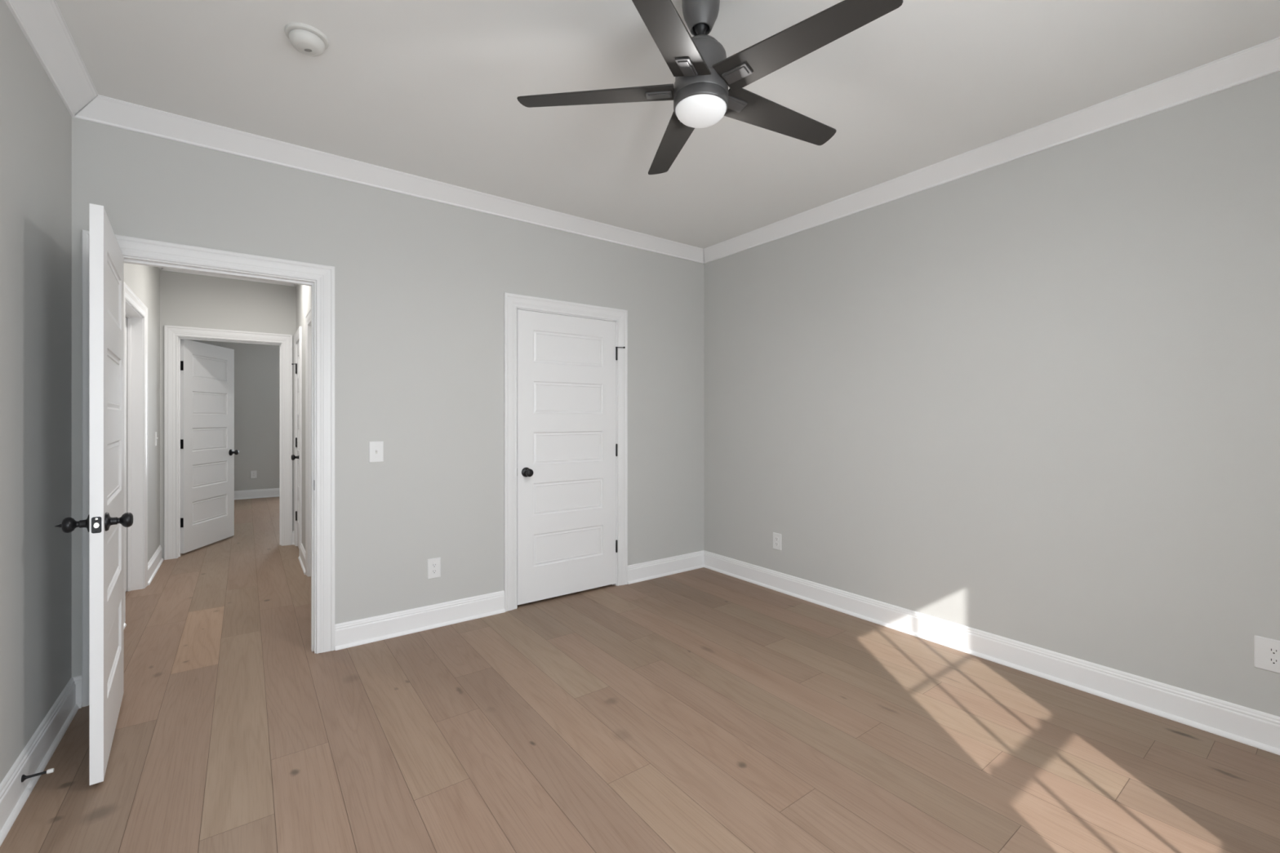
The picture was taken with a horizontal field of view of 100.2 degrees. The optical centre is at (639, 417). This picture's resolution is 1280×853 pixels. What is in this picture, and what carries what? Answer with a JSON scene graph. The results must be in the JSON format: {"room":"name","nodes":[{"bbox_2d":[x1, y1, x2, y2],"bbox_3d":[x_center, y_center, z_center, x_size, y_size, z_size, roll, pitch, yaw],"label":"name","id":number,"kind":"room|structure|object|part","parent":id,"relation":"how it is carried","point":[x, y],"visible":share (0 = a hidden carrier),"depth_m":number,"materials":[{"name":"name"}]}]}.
{"room":"empty bedroom","nodes":[
{"label":"empty bedroom","id":0,"kind":"room"},
{"bbox_2d":[0,0,159,783],"bbox_3d":[-2.213,-0.066,1.842,0.120,2.744,7.510,0,0,-36],"label":"wall","id":1,"kind":"structure","parent":0,"point":[36,123],"depth_m":1.99,"materials":[{"name":"paint"}]},
{"bbox_2d":[21,768,53,782],"bbox_3d":[-2.076,1.231,1.847,0.074,0.023,0.023,0,0,-36],"label":"door stop","id":2,"kind":"object","parent":1,"relation":"attached to","point":[24,777],"visible":1,"depth_m":1.84,"materials":[{"name":"black metal"}]},
{"bbox_3d":[-2.078,1.231,1.846,0.050,0.008,0.008,0,0,-36],"label":"rod","id":3,"kind":"part","parent":2,"relation":"part of","materials":[{"name":"black metal"}]},
{"bbox_2d":[0,677,79,846],"bbox_3d":[-1.275,1.236,0.695,0.028,0.139,4.270,0,0,-36],"label":"baseboard","id":4,"kind":"structure","parent":1,"relation":"attached to","point":[38,751],"depth_m":1.93,"materials":[{"name":"white paint"}]},
{"bbox_2d":[4,0,97,116],"bbox_3d":[-1.245,-1.394,0.717,0.101,0.088,4.270,0,0,-36],"label":"crown molding","id":5,"kind":"structure","parent":1,"relation":"attached to","point":[42,24],"depth_m":2.03,"materials":[{"name":"white paint"}]},
{"bbox_2d":[125,317,127,591],"bbox_3d":[-3.626,0.273,3.686,0.182,2.036,0.826,0,0,-36],"label":"door","id":6,"kind":"structure","parent":1,"relation":"in","point":[126,317],"depth_m":3.98,"materials":[{"name":"white paint"}]},
{"bbox_2d":[124,281,147,622],"bbox_3d":[-3.584,0.226,3.718,0.140,2.158,1.005,0,0,-36],"label":"door frame","id":7,"kind":"structure","parent":1,"relation":"attached to","point":[135,321],"depth_m":4.05,"materials":[{"name":"white paint"}]},
{"bbox_2d":[147,545,163,585],"bbox_3d":[-4.107,1.236,4.534,0.028,0.139,0.929,0,0,-36],"label":"baseboard","id":8,"kind":"structure","parent":1,"relation":"attached to","point":[156,561],"depth_m":4.50,"materials":[{"name":"white paint"}]},
{"bbox_2d":[155,431,158,445],"bbox_3d":[-4.208,0.185,4.663,0.018,0.122,0.078,0,0,-36],"label":"light switch","id":9,"kind":"object","parent":1,"relation":"attached to","point":[156,437],"visible":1,"depth_m":4.66,"materials":[{"name":"white plastic"}]},
{"bbox_3d":[-4.213,0.185,4.660,0.006,0.122,0.078,0,0,-36],"label":"plate","id":10,"kind":"part","parent":9,"relation":"part of","materials":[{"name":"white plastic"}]},
{"bbox_2d":[160,270,296,559],"bbox_3d":[-3.149,-0.066,5.893,4.840,2.744,0.120,0,0,-36],"label":"wall","id":11,"kind":"structure","parent":0,"point":[186,300],"depth_m":5.15,"materials":[{"name":"paint"}]},
{"bbox_2d":[180,338,239,553],"bbox_3d":[-4.400,0.272,5.457,0.182,2.034,0.829,0,0,-8],"label":"door","id":12,"kind":"structure","parent":11,"relation":"in","point":[207,451],"depth_m":5.39,"materials":[{"name":"white paint"}]},
{"bbox_3d":[-4.396,0.378,5.804,0.074,0.067,0.067,0,0,-8],"label":"knob","id":13,"kind":"part","parent":12,"relation":"part of","materials":[{"name":"black metal"}]},
{"bbox_2d":[161,267,294,286],"bbox_3d":[-3.941,-1.394,5.171,1.051,0.088,0.101,0,0,-36],"label":"crown molding","id":14,"kind":"structure","parent":11,"relation":"attached to","point":[162,268],"depth_m":5.17,"materials":[{"name":"white paint"}]},
{"bbox_2d":[164,324,302,559],"bbox_3d":[-3.793,0.229,4.997,1.021,2.152,0.796,0,0,-36],"label":"door frame","id":15,"kind":"structure","parent":11,"relation":"attached to","point":[171,332],"depth_m":5.02,"materials":[{"name":"white paint"}]},
{"bbox_2d":[188,339,279,490],"bbox_3d":[-5.898,-0.067,8.996,4.380,2.743,0.140,0,0,-36],"label":"wall","id":16,"kind":"structure","parent":0,"point":[256,366],"depth_m":8.67,"materials":[{"name":"paint"}]},
{"bbox_2d":[250,470,256,478],"bbox_3d":[-6.242,0.920,8.651,0.080,0.124,0.008,0,0,-36],"label":"power outlet","id":17,"kind":"object","parent":16,"relation":"attached to","point":[253,473],"visible":1,"depth_m":8.65,"materials":[{"name":"white plastic"}]},
{"bbox_2d":[234,488,279,499],"bbox_3d":[-5.848,1.236,8.929,4.100,0.139,0.028,0,0,-36],"label":"baseboard","id":18,"kind":"structure","parent":16,"relation":"attached to","point":[273,492],"depth_m":8.67,"materials":[{"name":"white paint"}]},
{"bbox_2d":[296,284,311,550],"bbox_3d":[-2.615,-0.066,4.361,0.120,2.744,2.980,0,0,-36],"label":"wall","id":19,"kind":"structure","parent":0,"point":[303,292],"depth_m":4.85,"materials":[{"name":"paint"}]},
{"bbox_2d":[292,530,293,545],"bbox_3d":[-3.552,1.236,5.503,0.032,0.139,0.028,0,0,-36],"label":"baseboard","id":20,"kind":"structure","parent":19,"relation":"attached to","point":[292,531],"depth_m":5.50,"materials":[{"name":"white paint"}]},
{"bbox_2d":[291,342,298,547],"bbox_3d":[-3.342,0.270,5.275,0.182,2.030,0.529,0,0,-36],"label":"door","id":21,"kind":"structure","parent":19,"relation":"in","point":[293,456],"depth_m":5.38,"materials":[{"name":"white paint"}]},
{"bbox_3d":[-3.271,0.378,5.088,0.074,0.067,0.067,0,0,-36],"label":"knob","id":22,"kind":"part","parent":21,"relation":"part of","materials":[{"name":"black metal"}]},
{"bbox_2d":[297,542,305,574],"bbox_3d":[-2.968,1.236,4.715,0.028,0.139,0.638,0,0,-36],"label":"baseboard","id":23,"kind":"structure","parent":19,"relation":"attached to","point":[301,557],"depth_m":4.74,"materials":[{"name":"white paint"}]},
{"bbox_2d":[305,307,311,577],"bbox_3d":[-2.430,0.229,4.093,0.140,2.152,1.002,0,0,-36],"label":"door frame","id":24,"kind":"structure","parent":19,"relation":"attached to","point":[308,317],"depth_m":4.39,"materials":[{"name":"white paint"}]},
{"bbox_2d":[71,117,703,676],"bbox_3d":[-1.031,-0.066,3.603,3.871,2.744,0.120,0,0,-36],"label":"wall","id":25,"kind":"structure","parent":0,"point":[420,284],"depth_m":3.27,"materials":[{"name":"paint"}]},
{"bbox_2d":[71,675,81,708],"bbox_3d":[-2.531,1.236,2.404,0.035,0.139,0.028,0,0,-36],"label":"baseboard","id":26,"kind":"structure","parent":25,"relation":"attached to","point":[77,679],"depth_m":2.41,"materials":[{"name":"white paint"}]},
{"bbox_2d":[54,203,133,785],"bbox_3d":[-2.184,0.269,2.191,0.200,2.036,0.843,0,0,-40],"label":"door","id":27,"kind":"structure","parent":25,"relation":"in","point":[106,521],"depth_m":1.97,"materials":[{"name":"white paint"}]},
{"bbox_3d":[-1.993,0.378,1.895,0.074,0.067,0.067,0,0,-40],"label":"knob","id":28,"kind":"part","parent":27,"relation":"part of","materials":[{"name":"black metal"}]},
{"bbox_3d":[-1.911,0.378,1.883,0.025,0.057,0.002,0,0,-40],"label":"latch plate","id":29,"kind":"part","parent":27,"relation":"part of","materials":[{"name":"black metal"}]},
{"bbox_3d":[-1.910,0.378,1.966,0.074,0.067,0.067,0,0,-40],"label":"knob","id":30,"kind":"part","parent":27,"relation":"part of","materials":[{"name":"black metal"}]},
{"bbox_2d":[81,229,334,706],"bbox_3d":[-2.153,0.229,2.763,0.998,2.152,0.140,0,0,-36],"label":"door frame","id":31,"kind":"structure","parent":25,"relation":"attached to","point":[323,275],"depth_m":2.96,"materials":[{"name":"white paint"}]},
{"bbox_2d":[368,441,383,462],"bbox_3d":[-1.544,0.201,3.139,0.078,0.122,0.018,0,0,-36],"label":"light switch","id":32,"kind":"object","parent":25,"relation":"attached to","point":[375,448],"visible":1,"depth_m":3.14,"materials":[{"name":"white plastic"}]},
{"bbox_2d":[71,94,703,263],"bbox_3d":[-0.966,-1.394,3.514,3.871,0.088,0.101,0,0,-36],"label":"crown molding","id":33,"kind":"structure","parent":25,"relation":"attached to","point":[104,110],"depth_m":3.01,"materials":[{"name":"white paint"}]},
{"bbox_2d":[334,590,505,650],"bbox_3d":[-1.312,1.236,3.304,0.998,0.139,0.028,0,0,-36],"label":"baseboard","id":34,"kind":"structure","parent":25,"relation":"attached to","point":[379,628],"depth_m":3.26,"materials":[{"name":"white paint"}]},
{"bbox_2d":[427,557,440,579],"bbox_3d":[-1.283,0.940,3.337,0.080,0.124,0.008,0,0,-36],"label":"power outlet","id":35,"kind":"object","parent":25,"relation":"attached to","point":[433,564],"visible":1,"depth_m":3.33,"materials":[{"name":"white plastic"}]},
{"bbox_2d":[431,568,436,573],"bbox_3d":[-1.281,0.960,3.335,0.033,0.027,0.003,0,0,-36],"label":"receptacle","id":36,"kind":"object","parent":35,"relation":"attached to","point":[433,571],"depth_m":3.33,"materials":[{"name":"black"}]},
{"bbox_2d":[503,292,627,611],"bbox_3d":[-0.542,0.232,3.951,1.009,2.146,0.140,0,0,-36],"label":"door frame","id":37,"kind":"structure","parent":25,"relation":"attached to","point":[511,301],"depth_m":3.67,"materials":[{"name":"white paint"}]},
{"bbox_2d":[517,309,625,604],"bbox_3d":[-0.502,0.272,3.940,0.882,2.028,0.182,0,0,-36],"label":"door","id":38,"kind":"structure","parent":25,"relation":"in","point":[567,446],"depth_m":3.90,"materials":[{"name":"white paint"}]},
{"bbox_3d":[-0.767,0.378,3.677,0.067,0.067,0.074,0,0,-36],"label":"knob","id":39,"kind":"part","parent":38,"relation":"part of","materials":[{"name":"black metal"}]},
{"bbox_2d":[627,550,703,584],"bbox_3d":[0.236,1.236,4.445,0.831,0.139,0.028,0,0,-36],"label":"baseboard","id":40,"kind":"structure","parent":25,"relation":"attached to","point":[646,571],"depth_m":4.42,"materials":[{"name":"white paint"}]},
{"bbox_2d":[0,496,1279,852],"bbox_3d":[-2.205,1.355,4.495,4.900,0.100,11.690,0,0,-36],"label":"floor","id":41,"kind":"structure","parent":0,"point":[700,710],"depth_m":2.17,"materials":[{"name":"brown wood"}]},
{"bbox_2d":[55,0,1279,248],"bbox_3d":[-2.205,-1.498,4.495,4.980,0.120,11.770,0,0,-36],"label":"ceiling","id":42,"kind":"structure","parent":0,"point":[428,89],"depth_m":2.27,"materials":[{"name":"paint"}]},
{"bbox_2d":[284,22,328,56],"bbox_3d":[-1.255,-1.411,2.018,0.142,0.053,0.142,0,0,-36],"label":"smoke detector","id":43,"kind":"object","parent":42,"relation":"attached to","point":[307,39],"visible":1,"depth_m":1.99,"materials":[{"name":"white plastic"}]},
{"bbox_2d":[516,0,902,174],"bbox_3d":[0.240,-1.212,1.793,1.171,0.451,1.189,0,0,-36],"label":"ceiling fan","id":44,"kind":"object","parent":42,"relation":"hanging from","point":[700,67],"visible":1,"depth_m":1.71,"materials":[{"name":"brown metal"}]},
{"bbox_3d":[-0.150,-1.091,1.824,0.534,0.006,0.127,0,12,6],"label":"blade","id":45,"kind":"part","parent":44,"relation":"part of","materials":[{"name":"grey wood"}]},
{"bbox_3d":[0.057,-1.091,1.462,0.127,0.006,0.534,13,5,24],"label":"blade","id":46,"kind":"part","parent":44,"relation":"part of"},
{"bbox_3d":[0.130,-1.091,2.133,0.127,0.006,0.534,-12,2,-12],"label":"blade","id":47,"kind":"part","parent":44,"relation":"part of","materials":[{"name":"grey wood"}]},
{"bbox_3d":[0.203,-1.179,1.786,0.170,0.142,0.170,0,0,-36],"label":"motor","id":48,"kind":"part","parent":44,"relation":"part of","materials":[{"name":"grey metal"}]},
{"bbox_3d":[0.511,-1.091,1.962,0.534,0.006,0.127,0,-12,-30],"label":"blade","id":49,"kind":"part","parent":44,"relation":"part of","materials":[{"name":"grey wood"}]},
{"bbox_3d":[0.466,-1.091,1.547,0.534,0.006,0.127,0,-12,42],"label":"blade","id":50,"kind":"part","parent":44,"relation":"part of","materials":[{"name":"grey wood"}]},
{"bbox_2d":[703,71,1279,716],"bbox_3d":[1.007,-0.067,4.218,0.140,2.743,7.510,0,0,-36],"label":"wall","id":51,"kind":"structure","parent":0,"point":[1033,399],"depth_m":2.70,"materials":[{"name":"paint"}]},
{"bbox_2d":[773,532,781,550],"bbox_3d":[1.037,0.938,4.053,0.008,0.124,0.080,0,0,-36],"label":"power outlet","id":52,"kind":"object","parent":51,"relation":"attached to","point":[776,536],"visible":1,"depth_m":4.05,"materials":[{"name":"white plastic"}]},
{"bbox_2d":[703,550,1279,755],"bbox_3d":[1.818,1.236,2.977,0.028,0.139,4.270,0,0,-36],"label":"baseboard","id":53,"kind":"structure","parent":51,"relation":"attached to","point":[1255,728],"depth_m":2.68,"materials":[{"name":"white paint"}]},
{"bbox_2d":[703,36,1279,263],"bbox_3d":[1.789,-1.394,2.955,0.101,0.088,4.270,0,0,-36],"label":"crown molding","id":54,"kind":"structure","parent":51,"relation":"attached to","point":[1262,60],"depth_m":2.66,"materials":[{"name":"white paint"}]},
{"bbox_2d":[1253,635,1279,673],"bbox_3d":[2.481,0.933,2.095,0.008,0.127,0.104,0,0,-36],"label":"power outlet","id":55,"kind":"object","parent":51,"relation":"attached to","point":[1266,651],"visible":1,"depth_m":2.11,"materials":[{"name":"white plastic"}]},
{"bbox_2d":[1267,647,1279,655],"bbox_3d":[2.479,0.913,2.094,0.003,0.027,0.033,0,0,-36],"label":"receptacle","id":56,"kind":"object","parent":55,"relation":"attached to","point":[1271,651],"depth_m":2.09,"materials":[{"name":"white plastic"}]},
{"bbox_2d":[1267,657,1279,665],"bbox_3d":[2.479,0.953,2.094,0.003,0.027,0.033,0,0,-36],"label":"receptacle","id":57,"kind":"object","parent":55,"relation":"attached to","point":[1271,660],"depth_m":2.09,"materials":[{"name":"white plastic"}]}
]}

